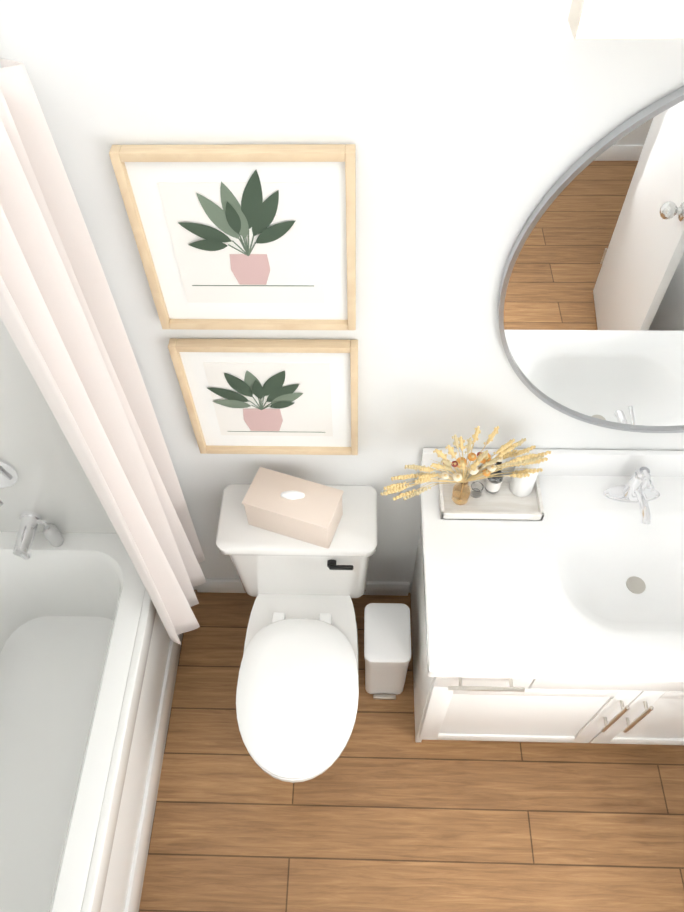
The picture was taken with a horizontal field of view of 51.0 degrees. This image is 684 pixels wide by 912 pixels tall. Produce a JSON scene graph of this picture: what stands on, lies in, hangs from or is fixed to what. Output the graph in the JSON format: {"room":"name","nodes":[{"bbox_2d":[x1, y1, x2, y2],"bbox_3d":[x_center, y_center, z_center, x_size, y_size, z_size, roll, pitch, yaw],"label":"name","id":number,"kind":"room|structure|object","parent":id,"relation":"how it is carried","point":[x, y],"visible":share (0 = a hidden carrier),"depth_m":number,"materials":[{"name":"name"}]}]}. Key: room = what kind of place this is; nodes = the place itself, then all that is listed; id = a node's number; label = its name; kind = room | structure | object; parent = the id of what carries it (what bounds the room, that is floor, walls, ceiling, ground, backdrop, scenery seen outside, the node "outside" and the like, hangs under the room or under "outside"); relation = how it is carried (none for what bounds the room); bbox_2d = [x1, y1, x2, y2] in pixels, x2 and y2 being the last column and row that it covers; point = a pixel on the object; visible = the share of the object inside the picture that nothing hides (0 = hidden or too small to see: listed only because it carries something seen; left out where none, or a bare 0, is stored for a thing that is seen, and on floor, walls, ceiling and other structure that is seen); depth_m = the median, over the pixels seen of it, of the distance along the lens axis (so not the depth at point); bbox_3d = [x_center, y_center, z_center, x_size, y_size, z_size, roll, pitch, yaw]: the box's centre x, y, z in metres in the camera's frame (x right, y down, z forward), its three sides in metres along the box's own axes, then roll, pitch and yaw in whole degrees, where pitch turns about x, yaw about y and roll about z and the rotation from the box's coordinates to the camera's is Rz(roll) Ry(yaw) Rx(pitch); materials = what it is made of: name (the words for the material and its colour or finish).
{"room":"bathroom","nodes":[
{"label":"bathroom","id":0,"kind":"room"},
{"bbox_2d":[0,0,683,592],"bbox_3d":[0.013,-0.360,1.647,3.200,2.900,0.120,1,55,2],"label":"wall","id":1,"kind":"structure","parent":0,"point":[474,130],"depth_m":1.26,"materials":[{"name":"white paint"}]},
{"bbox_2d":[0,58,205,644],"bbox_3d":[-0.568,0.441,1.348,0.153,1.760,1.552,1,55,2],"label":"shower curtain","id":2,"kind":"object","parent":1,"relation":"attached to","point":[61,318],"visible":1,"depth_m":1.44,"materials":[{"name":"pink fabric"}]},
{"bbox_2d":[109,144,355,329],"bbox_3d":[-0.190,-0.418,1.441,0.435,0.430,0.028,1,55,2],"label":"picture frame","id":3,"kind":"object","parent":1,"relation":"attached to","point":[248,237],"visible":1,"depth_m":1.41,"materials":[{"name":"brown wood"}]},
{"bbox_2d":[168,339,357,454],"bbox_3d":[-0.179,-0.138,1.834,0.440,0.425,0.028,1,55,2],"label":"picture frame","id":4,"kind":"object","parent":1,"relation":"attached to","point":[274,396],"visible":1,"depth_m":1.81,"materials":[{"name":"brown wood"}]},
{"bbox_2d":[195,579,409,595],"bbox_3d":[-0.155,0.504,2.755,0.820,0.100,0.013,1,55,2],"label":"baseboard","id":5,"kind":"structure","parent":1,"relation":"attached to","point":[236,586],"depth_m":2.72,"materials":[{"name":"white wood"}]},
{"bbox_2d":[498,87,683,432],"bbox_3d":[0.824,-0.352,1.496,0.978,0.978,0.021,1,55,2],"label":"round mirror","id":6,"kind":"object","parent":1,"relation":"attached to","point":[591,309],"visible":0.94,"depth_m":1.50,"materials":[{"name":"silver glass"}]},
{"bbox_2d":[568,0,683,39],"bbox_3d":[0.815,-0.649,1.008,0.968,0.080,0.104,1,55,2],"label":"sconce","id":7,"kind":"object","parent":1,"relation":"attached to","point":[620,19],"visible":1,"depth_m":1.00,"materials":[{"name":"white"}]},
{"bbox_2d":[139,589,683,911],"bbox_3d":[0.599,1.744,1.949,4.400,0.050,3.170,1,55,2],"label":"floor","id":8,"kind":"structure","parent":0,"point":[385,812],"depth_m":2.33,"materials":[{"name":"brown wood"}]},
{"bbox_2d":[0,317,182,911],"bbox_3d":[-1.008,0.575,1.556,0.779,2.000,1.554,1,55,2],"label":"bathtub","id":9,"kind":"object","parent":8,"relation":"on","point":[90,649],"visible":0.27,"depth_m":2.26,"materials":[{"name":"white ceramic"}]},
{"bbox_2d":[0,459,18,505],"bbox_3d":[-1.030,0.070,2.073,0.170,0.186,0.063,1,55,2],"label":"tub valve","id":10,"kind":"object","parent":9,"relation":"attached to","point":[9,475],"visible":1,"depth_m":2.09,"materials":[{"name":"silver metal"}]},
{"bbox_2d":[13,511,41,559],"bbox_3d":[-0.996,0.251,2.266,0.066,0.078,0.132,1,55,2],"label":"tub spout","id":11,"kind":"object","parent":9,"relation":"attached to","point":[28,527],"visible":0.92,"depth_m":2.25,"materials":[{"name":"silver metal"}]},
{"bbox_2d":[36,520,63,546],"bbox_3d":[-0.938,0.243,2.310,0.044,0.132,0.044,1,55,2],"label":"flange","id":12,"kind":"object","parent":9,"relation":"on","point":[53,535],"visible":1,"depth_m":2.30,"materials":[{"name":"silver metal"}]},
{"bbox_2d":[216,484,376,782],"bbox_3d":[-0.130,0.617,2.266,0.466,0.765,0.769,1,55,2],"label":"toilet","id":13,"kind":"object","parent":8,"relation":"on","point":[297,693],"visible":0.98,"depth_m":2.14,"materials":[{"name":"white ceramic"}]},
{"bbox_2d":[242,467,343,548],"bbox_3d":[-0.136,0.142,2.041,0.256,0.150,0.130,16,56,12],"label":"tissue box","id":14,"kind":"object","parent":13,"relation":"on","point":[304,510],"visible":1,"depth_m":2.00,"materials":[{"name":"beige cardboard"}]},
{"bbox_2d":[364,603,410,699],"bbox_3d":[0.150,0.676,2.466,0.150,0.360,0.213,1,55,2],"label":"trash can","id":15,"kind":"object","parent":8,"relation":"on","point":[387,643],"visible":1,"depth_m":2.34,"materials":[{"name":"white plastic"}]},
{"bbox_2d":[411,448,683,744],"bbox_3d":[0.812,0.508,2.202,1.175,0.963,0.604,1,55,2],"label":"bathroom vanity","id":16,"kind":"object","parent":8,"relation":"on","point":[562,621],"visible":0.92,"depth_m":1.96,"materials":[{"name":"white paint"}]},
{"bbox_2d":[438,474,544,520],"bbox_3d":[0.413,0.115,2.004,0.280,0.032,0.130,1,55,2],"label":"wood tray","id":17,"kind":"object","parent":16,"relation":"on","point":[504,502],"visible":0.79,"depth_m":2.00,"materials":[{"name":"white wood"}]},
{"bbox_2d":[380,426,550,504],"bbox_3d":[0.314,0.042,1.835,0.429,0.377,0.126,1,55,2],"label":"vase","id":18,"kind":"object","parent":17,"relation":"on","point":[461,491],"visible":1,"depth_m":1.83,"materials":[{"name":"beige plant"}]},
{"bbox_2d":[470,482,482,497],"bbox_3d":[0.375,0.096,2.005,0.034,0.038,0.033,1,55,2],"label":"glass","id":19,"kind":"object","parent":17,"relation":"on","point":[476,489],"visible":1,"depth_m":2.00,"materials":[{"name":"clear glass"}]},
{"bbox_2d":[485,462,503,493],"bbox_3d":[0.423,0.054,1.978,0.043,0.129,0.043,1,55,2],"label":"spray bottle","id":20,"kind":"object","parent":17,"relation":"on","point":[492,485],"visible":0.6,"depth_m":1.98,"materials":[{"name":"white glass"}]},
{"bbox_2d":[509,450,538,496],"bbox_3d":[0.501,0.040,1.955,0.067,0.178,0.064,1,55,2],"label":"pump bottle","id":21,"kind":"object","parent":17,"relation":"on","point":[523,486],"visible":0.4,"depth_m":1.96,"materials":[{"name":"white ceramic"}]},
{"bbox_2d":[603,467,659,523],"bbox_3d":[0.811,0.108,1.935,0.156,0.140,0.154,1,55,2],"label":"faucet","id":22,"kind":"object","parent":16,"relation":"on","point":[635,489],"visible":1,"depth_m":1.95,"materials":[{"name":"silver metal"}]}
]}

